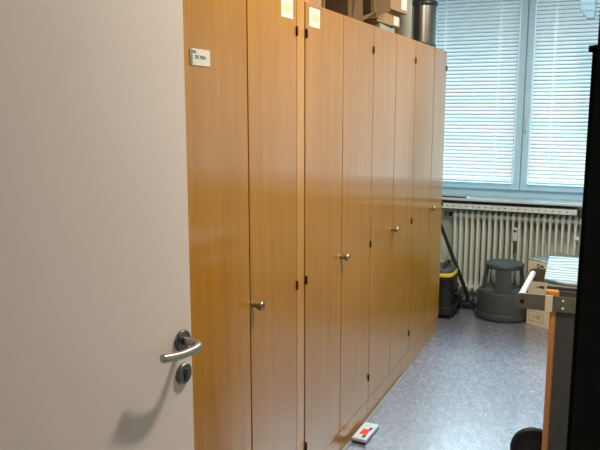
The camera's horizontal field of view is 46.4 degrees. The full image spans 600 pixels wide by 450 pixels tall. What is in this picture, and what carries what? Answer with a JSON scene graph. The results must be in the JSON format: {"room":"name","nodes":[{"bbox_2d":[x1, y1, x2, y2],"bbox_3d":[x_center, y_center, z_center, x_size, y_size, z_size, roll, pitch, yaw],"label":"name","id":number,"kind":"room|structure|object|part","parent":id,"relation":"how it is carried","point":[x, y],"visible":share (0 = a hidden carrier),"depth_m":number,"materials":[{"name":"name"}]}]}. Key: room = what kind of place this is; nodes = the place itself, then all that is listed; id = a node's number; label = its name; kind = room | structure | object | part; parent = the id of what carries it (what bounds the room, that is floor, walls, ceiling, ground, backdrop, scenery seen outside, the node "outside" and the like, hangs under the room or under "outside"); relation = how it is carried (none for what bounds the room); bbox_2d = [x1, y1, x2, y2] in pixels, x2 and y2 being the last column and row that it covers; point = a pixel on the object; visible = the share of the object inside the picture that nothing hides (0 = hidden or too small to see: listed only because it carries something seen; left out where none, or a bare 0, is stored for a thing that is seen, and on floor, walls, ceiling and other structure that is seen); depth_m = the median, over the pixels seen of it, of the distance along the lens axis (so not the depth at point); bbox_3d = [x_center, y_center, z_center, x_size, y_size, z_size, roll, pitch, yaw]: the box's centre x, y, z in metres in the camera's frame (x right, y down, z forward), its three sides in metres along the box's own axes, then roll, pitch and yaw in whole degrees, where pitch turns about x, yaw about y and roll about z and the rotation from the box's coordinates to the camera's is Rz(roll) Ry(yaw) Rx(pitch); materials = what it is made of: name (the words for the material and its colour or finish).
{"room":"storage room","nodes":[
{"label":"storage room","id":0,"kind":"room"},
{"bbox_2d":[343,298,548,449],"bbox_3d":[1.118,1.272,2.237,3.760,0.050,7.760,4,10,23],"label":"floor","id":1,"kind":"structure","parent":0,"point":[477,382],"depth_m":4.01,"materials":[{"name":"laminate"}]},
{"bbox_2d":[182,0,297,449],"bbox_3d":[-0.348,0.214,2.389,0.457,1.987,0.800,4,10,23],"label":"tall cabinet","id":2,"kind":"object","parent":1,"relation":"on","point":[241,109],"visible":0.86,"depth_m":2.25,"materials":[{"name":"brown wood"}]},
{"bbox_2d":[190,48,209,66],"bbox_3d":[-0.277,-0.466,1.950,0.004,0.045,0.103,4,10,23],"label":"name label","id":3,"kind":"object","parent":2,"relation":"attached to","point":[198,57],"visible":1,"depth_m":1.95,"materials":[{"name":"paper"}]},
{"bbox_3d":[-0.259,0.201,2.134,0.020,1.877,0.412,4,10,23],"label":"cabinet door","id":4,"kind":"part","parent":2,"relation":"part of","materials":[{"name":"brown wood"}]},
{"bbox_3d":[-0.140,0.270,2.349,0.037,0.034,0.034,4,10,23],"label":"knob","id":5,"kind":"part","parent":2,"relation":"part of","materials":[{"name":"silver metal"}]},
{"bbox_3d":[-0.097,0.141,2.497,0.020,1.877,0.378,4,10,23],"label":"cabinet door","id":6,"kind":"part","parent":2,"relation":"part of","materials":[{"name":"brown wood"}]},
{"bbox_2d":[281,0,292,18],"bbox_3d":[-0.045,-0.758,2.443,0.001,0.067,0.099,4,10,23],"label":"sticker","id":7,"kind":"object","parent":2,"relation":"attached to","point":[286,5],"visible":1,"depth_m":2.44,"materials":[{"name":"paper"}]},
{"bbox_2d":[296,0,303,449],"bbox_3d":[-0.180,0.148,2.789,0.398,1.987,0.067,4,10,23],"label":"filler panel","id":8,"kind":"object","parent":1,"relation":"on","point":[299,3],"visible":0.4,"depth_m":2.68,"materials":[{"name":"brown wood"}]},
{"bbox_2d":[304,2,374,449],"bbox_3d":[0.011,0.081,3.194,0.457,1.987,0.826,4,10,23],"label":"tall cabinet","id":9,"kind":"object","parent":1,"relation":"on","point":[338,55],"visible":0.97,"depth_m":3.04,"materials":[{"name":"brown wood"}]},
{"bbox_2d":[302,0,320,6],"bbox_3d":[-0.097,-0.979,2.778,0.301,0.240,0.235,4,10,23],"label":"cardboard box","id":10,"kind":"object","parent":9,"relation":"on","point":[315,2],"visible":0.02,"depth_m":2.78,"materials":[{"name":"brown cardboard"}]},
{"bbox_2d":[309,7,319,28],"bbox_3d":[0.056,-0.790,2.670,0.001,0.070,0.106,4,10,23],"label":"sticker","id":11,"kind":"object","parent":9,"relation":"attached to","point":[314,14],"visible":1,"depth_m":2.67,"materials":[{"name":"paper"}]},
{"bbox_3d":[0.093,0.070,2.925,0.020,1.877,0.406,4,10,23],"label":"cabinet door","id":12,"kind":"part","parent":9,"relation":"part of","materials":[{"name":"brown wood"}]},
{"bbox_2d":[321,0,362,21],"bbox_3d":[0.059,-1.038,3.073,0.335,0.260,0.400,4,10,23],"label":"cardboard box","id":13,"kind":"object","parent":9,"relation":"on","point":[350,8],"visible":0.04,"depth_m":3.17,"materials":[{"name":"brown cardboard"}]},
{"bbox_3d":[0.201,0.143,3.114,0.037,0.034,0.034,4,10,23],"label":"knob","id":14,"kind":"part","parent":9,"relation":"part of","materials":[{"name":"silver metal"}]},
{"bbox_3d":[0.260,0.008,3.300,0.020,1.877,0.410,4,10,23],"label":"cabinet door","id":15,"kind":"part","parent":9,"relation":"part of","materials":[{"name":"brown wood"}]},
{"bbox_2d":[363,0,390,20],"bbox_3d":[0.234,-1.112,3.437,0.290,0.256,0.383,6,11,31],"label":"cardboard box","id":16,"kind":"object","parent":9,"relation":"on","point":[371,8],"visible":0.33,"depth_m":3.46,"materials":[{"name":"brown cardboard"}]},
{"bbox_2d":[351,422,378,444],"bbox_3d":[0.323,1.029,3.464,0.074,0.028,0.194,4,10,25],"label":"trap","id":17,"kind":"object","parent":1,"relation":"on","point":[367,430],"visible":1,"depth_m":3.44,"materials":[{"name":"grey plastic"}]},
{"bbox_2d":[359,428,369,434],"bbox_3d":[0.319,1.018,3.447,0.038,0.001,0.060,4,10,25],"label":"print","id":18,"kind":"object","parent":17,"relation":"on","point":[362,431],"depth_m":3.45,"materials":[{"name":"red paper"}]},
{"bbox_2d":[344,372,405,449],"bbox_3d":[0.144,1.091,3.160,0.011,0.006,2.500,4,10,23],"label":"cable cover","id":19,"kind":"object","parent":1,"relation":"on","point":[402,376],"visible":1,"depth_m":3.84,"materials":[{"name":"grey plastic"}]},
{"bbox_2d":[367,26,416,417],"bbox_3d":[0.338,-0.041,3.929,0.457,1.987,0.792,4,10,23],"label":"tall cabinet","id":20,"kind":"object","parent":1,"relation":"on","point":[394,58],"visible":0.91,"depth_m":3.80,"materials":[{"name":"brown wood"}]},
{"bbox_2d":[368,22,390,30],"bbox_3d":[0.357,-1.034,3.705,0.200,0.046,0.200,4,10,23],"label":"paper stack","id":21,"kind":"object","parent":20,"relation":"on","point":[377,24],"visible":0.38,"depth_m":3.60,"materials":[{"name":"white paper"}]},
{"bbox_2d":[363,11,399,27],"bbox_3d":[0.358,-1.097,3.723,0.244,0.072,0.354,5,10,26],"label":"cardboard box","id":22,"kind":"object","parent":21,"relation":"on","point":[392,19],"visible":0.38,"depth_m":3.67,"materials":[{"name":"cardboard"}]},
{"bbox_2d":[390,0,407,14],"bbox_3d":[0.395,-1.214,3.716,0.244,0.160,0.384,5,11,27],"label":"cardboard box","id":23,"kind":"object","parent":22,"relation":"on","point":[400,7],"visible":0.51,"depth_m":3.74,"materials":[{"name":"cardboard"}]},
{"bbox_3d":[0.422,-0.053,3.665,0.020,1.877,0.383,4,10,23],"label":"cabinet door","id":24,"kind":"part","parent":20,"relation":"part of","materials":[{"name":"brown wood"}]},
{"bbox_3d":[0.521,0.024,3.833,0.037,0.034,0.034,4,10,23],"label":"knob","id":25,"kind":"part","parent":20,"relation":"part of","materials":[{"name":"silver metal"}]},
{"bbox_3d":[0.582,-0.112,4.024,0.020,1.877,0.399,4,10,23],"label":"cabinet door","id":26,"kind":"part","parent":20,"relation":"part of","materials":[{"name":"brown wood"}]},
{"bbox_2d":[395,0,411,38],"bbox_3d":[0.592,-1.271,3.993,0.096,0.420,0.096,4,10,23],"label":"cardboard tube","id":27,"kind":"object","parent":20,"relation":"on","point":[405,28],"visible":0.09,"depth_m":3.97,"materials":[{"name":"white cardboard"}]},
{"bbox_2d":[407,41,447,366],"bbox_3d":[0.667,-0.163,4.669,0.457,1.987,0.838,4,10,23],"label":"tall cabinet","id":28,"kind":"object","parent":1,"relation":"on","point":[431,67],"visible":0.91,"depth_m":4.54,"materials":[{"name":"brown wood"}]},
{"bbox_3d":[0.759,-0.178,4.421,0.020,1.877,0.467,4,10,23],"label":"cabinet door","id":29,"kind":"part","parent":28,"relation":"part of","materials":[{"name":"brown wood"}]},
{"bbox_2d":[411,0,437,46],"bbox_3d":[0.803,-1.325,4.610,0.194,0.324,0.224,4,10,23],"label":"pedal bin","id":30,"kind":"object","parent":28,"relation":"on","point":[424,12],"visible":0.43,"depth_m":4.54,"materials":[{"name":"silver metal"}]},
{"bbox_3d":[0.809,-1.461,4.601,0.194,0.052,0.194,4,10,23],"label":"bin lid","id":31,"kind":"part","parent":30,"relation":"part of","materials":[{"name":"black plastic"}]},
{"bbox_3d":[0.929,-0.241,4.805,0.020,1.877,0.355,4,10,23],"label":"cabinet door","id":32,"kind":"part","parent":28,"relation":"part of","materials":[{"name":"brown wood"}]},
{"bbox_2d":[438,259,461,318],"bbox_3d":[1.118,0.486,5.516,0.326,0.428,0.350,4,10,23],"label":"vacuum cleaner","id":33,"kind":"object","parent":1,"relation":"on","point":[450,302],"visible":0.67,"depth_m":5.38,"materials":[{"name":"black plastic"}]},
{"bbox_3d":[1.147,0.305,5.473,0.020,0.056,0.210,4,10,23],"label":"carry handle","id":34,"kind":"part","parent":33,"relation":"part of","materials":[{"name":"black plastic"}]},
{"bbox_3d":[1.101,0.327,5.497,0.232,0.042,0.284,4,10,23],"label":"lid","id":35,"kind":"part","parent":33,"relation":"part of","materials":[{"name":"plastic"}]},
{"bbox_3d":[1.101,0.570,5.538,0.290,0.200,0.350,4,10,23],"label":"tank","id":36,"kind":"part","parent":33,"relation":"part of","materials":[{"name":"black plastic"}]},
{"bbox_2d":[441,222,474,309],"bbox_3d":[1.260,0.312,5.686,0.339,0.717,0.108,4,10,23],"label":"wand","id":37,"kind":"object","parent":1,"relation":"on","point":[467,304],"visible":0.77,"depth_m":5.68,"materials":[{"name":"black plastic"}]},
{"bbox_3d":[1.285,0.396,5.661,0.137,0.285,0.012,5,11,29],"label":"cord","id":38,"kind":"part","parent":37,"relation":"part of","materials":[{"name":"black rubber"}]},
{"bbox_2d":[474,259,527,322],"bbox_3d":[1.580,0.497,5.440,0.426,0.424,0.426,4,10,23],"label":"step stool","id":39,"kind":"object","parent":1,"relation":"on","point":[495,301],"visible":0.84,"depth_m":5.30,"materials":[{"name":"plastic"}]},
{"bbox_2d":[510,268,576,449],"bbox_3d":[1.319,0.662,3.013,0.747,0.900,0.564,4,10,23],"label":"trolley","id":40,"kind":"object","parent":1,"relation":"on","point":[559,300],"visible":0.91,"depth_m":2.83,"materials":[{"name":"grey laminate"}]},
{"bbox_3d":[1.021,0.709,2.853,0.003,0.740,0.006,4,10,23],"label":"edge trim","id":41,"kind":"part","parent":40,"relation":"part of","materials":[{"name":"wood"}]},
{"bbox_2d":[544,256,578,286],"bbox_3d":[1.277,0.204,2.978,0.452,0.014,0.524,4,10,23],"label":"paper stack","id":42,"kind":"object","parent":40,"relation":"on","point":[559,270],"visible":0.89,"depth_m":2.98,"materials":[{"name":"white paper"}]},
{"bbox_3d":[1.381,0.228,2.924,0.620,0.014,0.546,4,10,23],"label":"panel","id":43,"kind":"part","parent":40,"relation":"part of","materials":[{"name":"grey laminate"}]},
{"bbox_3d":[1.288,0.685,2.734,0.580,0.825,0.008,4,10,23],"label":"panel","id":44,"kind":"part","parent":40,"relation":"part of","materials":[{"name":"grey metal"}]},
{"bbox_3d":[1.081,0.318,2.757,0.135,0.062,0.007,4,10,23],"label":"mounting plate","id":45,"kind":"part","parent":40,"relation":"part of","materials":[{"name":"grey metal"}]},
{"bbox_2d":[526,253,578,329],"bbox_3d":[1.976,0.504,5.192,0.391,0.499,0.410,-7,12,-36],"label":"carton","id":46,"kind":"object","parent":1,"relation":"on","point":[538,318],"visible":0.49,"depth_m":5.18,"materials":[{"name":"brown cardboard"}]},
{"bbox_3d":[1.977,0.300,5.158,0.388,0.074,0.408,-7,12,-36],"label":"lid","id":47,"kind":"part","parent":46,"relation":"part of","materials":[{"name":"brown cardboard"}]},
{"bbox_3d":[1.977,0.261,5.152,0.390,0.004,0.410,-7,12,-36],"label":"lid","id":48,"kind":"part","parent":46,"relation":"part of","materials":[{"name":"cardboard"}]},
{"bbox_2d":[440,194,581,299],"bbox_3d":[2.571,-0.675,5.269,3.560,2.800,0.532,4,10,23],"label":"wall","id":49,"kind":"structure","parent":0,"point":[447,221],"depth_m":5.66,"materials":[{"name":"paint"}]},
{"bbox_2d":[436,0,583,200],"bbox_3d":[2.510,-1.024,5.223,3.220,1.735,0.140,4,10,23],"label":"window","id":50,"kind":"structure","parent":49,"relation":"attached to","point":[519,187],"depth_m":5.56,"materials":[{"name":"paint"}]},
{"bbox_2d":[436,0,519,182],"bbox_3d":[1.389,-1.151,5.644,0.685,1.602,0.032,4,10,23],"label":"blind","id":51,"kind":"object","parent":50,"relation":"attached to","point":[497,110],"visible":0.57,"depth_m":5.64,"materials":[{"name":"white plastic"}]},
{"bbox_3d":[1.175,-1.161,5.721,0.007,1.568,0.002,4,10,23],"label":"ladder cord","id":52,"kind":"part","parent":51,"relation":"part of","materials":[{"name":"white fabric"}]},
{"bbox_3d":[1.389,-0.369,5.775,0.685,0.016,0.024,4,10,23],"label":"rail","id":53,"kind":"part","parent":51,"relation":"part of","materials":[{"name":"white plastic"}]},
{"bbox_3d":[1.571,-1.133,5.550,0.007,1.568,0.002,4,10,23],"label":"ladder cord","id":54,"kind":"part","parent":51,"relation":"part of","materials":[{"name":"white fabric"}]},
{"bbox_3d":[1.424,-1.109,5.689,0.770,1.620,0.055,4,10,23],"label":"sash","id":55,"kind":"part","parent":50,"relation":"part of","materials":[{"name":"paint"}]},
{"bbox_3d":[1.785,-0.806,5.527,0.024,0.115,0.042,4,10,23],"label":"handle","id":56,"kind":"part","parent":50,"relation":"part of","materials":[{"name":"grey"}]},
{"bbox_3d":[2.138,-1.058,5.380,0.773,1.620,0.055,4,10,23],"label":"sash","id":57,"kind":"part","parent":50,"relation":"part of","materials":[{"name":"paint"}]},
{"bbox_2d":[528,0,599,185],"bbox_3d":[2.119,-1.099,5.328,0.650,1.602,0.032,4,10,23],"label":"blind","id":58,"kind":"object","parent":50,"relation":"attached to","point":[550,129],"visible":0.95,"depth_m":5.39,"materials":[{"name":"white plastic"}]},
{"bbox_3d":[1.947,-1.106,5.387,0.007,1.568,0.002,4,10,23],"label":"ladder cord","id":59,"kind":"part","parent":58,"relation":"part of","materials":[{"name":"white fabric"}]},
{"bbox_3d":[2.119,-0.317,5.458,0.650,0.016,0.024,4,10,23],"label":"rail","id":60,"kind":"part","parent":58,"relation":"part of","materials":[{"name":"white plastic"}]},
{"bbox_3d":[1.545,-0.151,5.646,1.332,0.057,0.232,4,10,23],"label":"perforated rail","id":61,"kind":"part","parent":49,"relation":"part of","materials":[{"name":"white metal"}]},
{"bbox_2d":[442,209,581,292],"bbox_3d":[1.662,0.231,5.683,1.184,0.682,0.166,4,10,23],"label":"radiator","id":62,"kind":"object","parent":49,"relation":"attached to","point":[458,215],"visible":0.56,"depth_m":5.66,"materials":[{"name":"metal"}]},
{"bbox_2d":[442,194,582,206],"bbox_3d":[2.443,-0.142,5.239,3.300,0.019,0.245,4,10,23],"label":"window sill","id":63,"kind":"structure","parent":49,"relation":"attached to","point":[554,202],"depth_m":5.49,"materials":[{"name":"grey"}]},
{"bbox_2d":[442,195,469,197],"bbox_3d":[1.196,-0.233,5.695,0.362,0.013,0.024,4,10,23],"label":"ruler","id":64,"kind":"object","parent":63,"relation":"on","point":[442,195],"visible":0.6,"depth_m":5.65,"materials":[{"name":"plastic"}]},
{"bbox_3d":[1.118,-1.540,1.772,3.760,0.050,7.760,4,10,23],"label":"ceiling","id":65,"kind":"structure","parent":0,"visible":0},
{"bbox_2d":[579,0,595,19],"bbox_3d":[1.768,-1.593,4.261,0.100,0.660,0.064,4,10,23],"label":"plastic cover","id":66,"kind":"object","parent":65,"relation":"hanging from","point":[587,7],"visible":1,"depth_m":4.28,"materials":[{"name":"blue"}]},
{"bbox_3d":[0.372,0.143,0.329,3.560,2.800,0.150,4,10,23],"label":"wall","id":67,"kind":"structure","parent":0,"visible":0},
{"bbox_2d":[0,0,201,449],"bbox_3d":[-0.480,0.365,1.321,0.110,2.022,0.913,5,11,29],"label":"door","id":68,"kind":"structure","parent":67,"relation":"in","point":[97,347],"depth_m":1.41,"materials":[{"name":"paint"}]},
{"bbox_3d":[-0.282,0.289,1.613,0.066,0.027,0.140,5,11,29],"label":"lever handle","id":69,"kind":"part","parent":68,"relation":"part of","materials":[{"name":"metal"}]},
{"bbox_2d":[566,15,599,449],"bbox_3d":[-0.306,0.430,0.678,1.178,2.120,0.190,4,10,23],"label":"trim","id":70,"kind":"structure","parent":67,"relation":"attached to","point":[583,430],"depth_m":0.31,"materials":[{"name":"black paint"}]},
{"bbox_3d":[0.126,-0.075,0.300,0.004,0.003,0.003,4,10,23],"label":"strike plate","id":71,"kind":"part","parent":70,"relation":"part of","materials":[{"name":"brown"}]}
]}

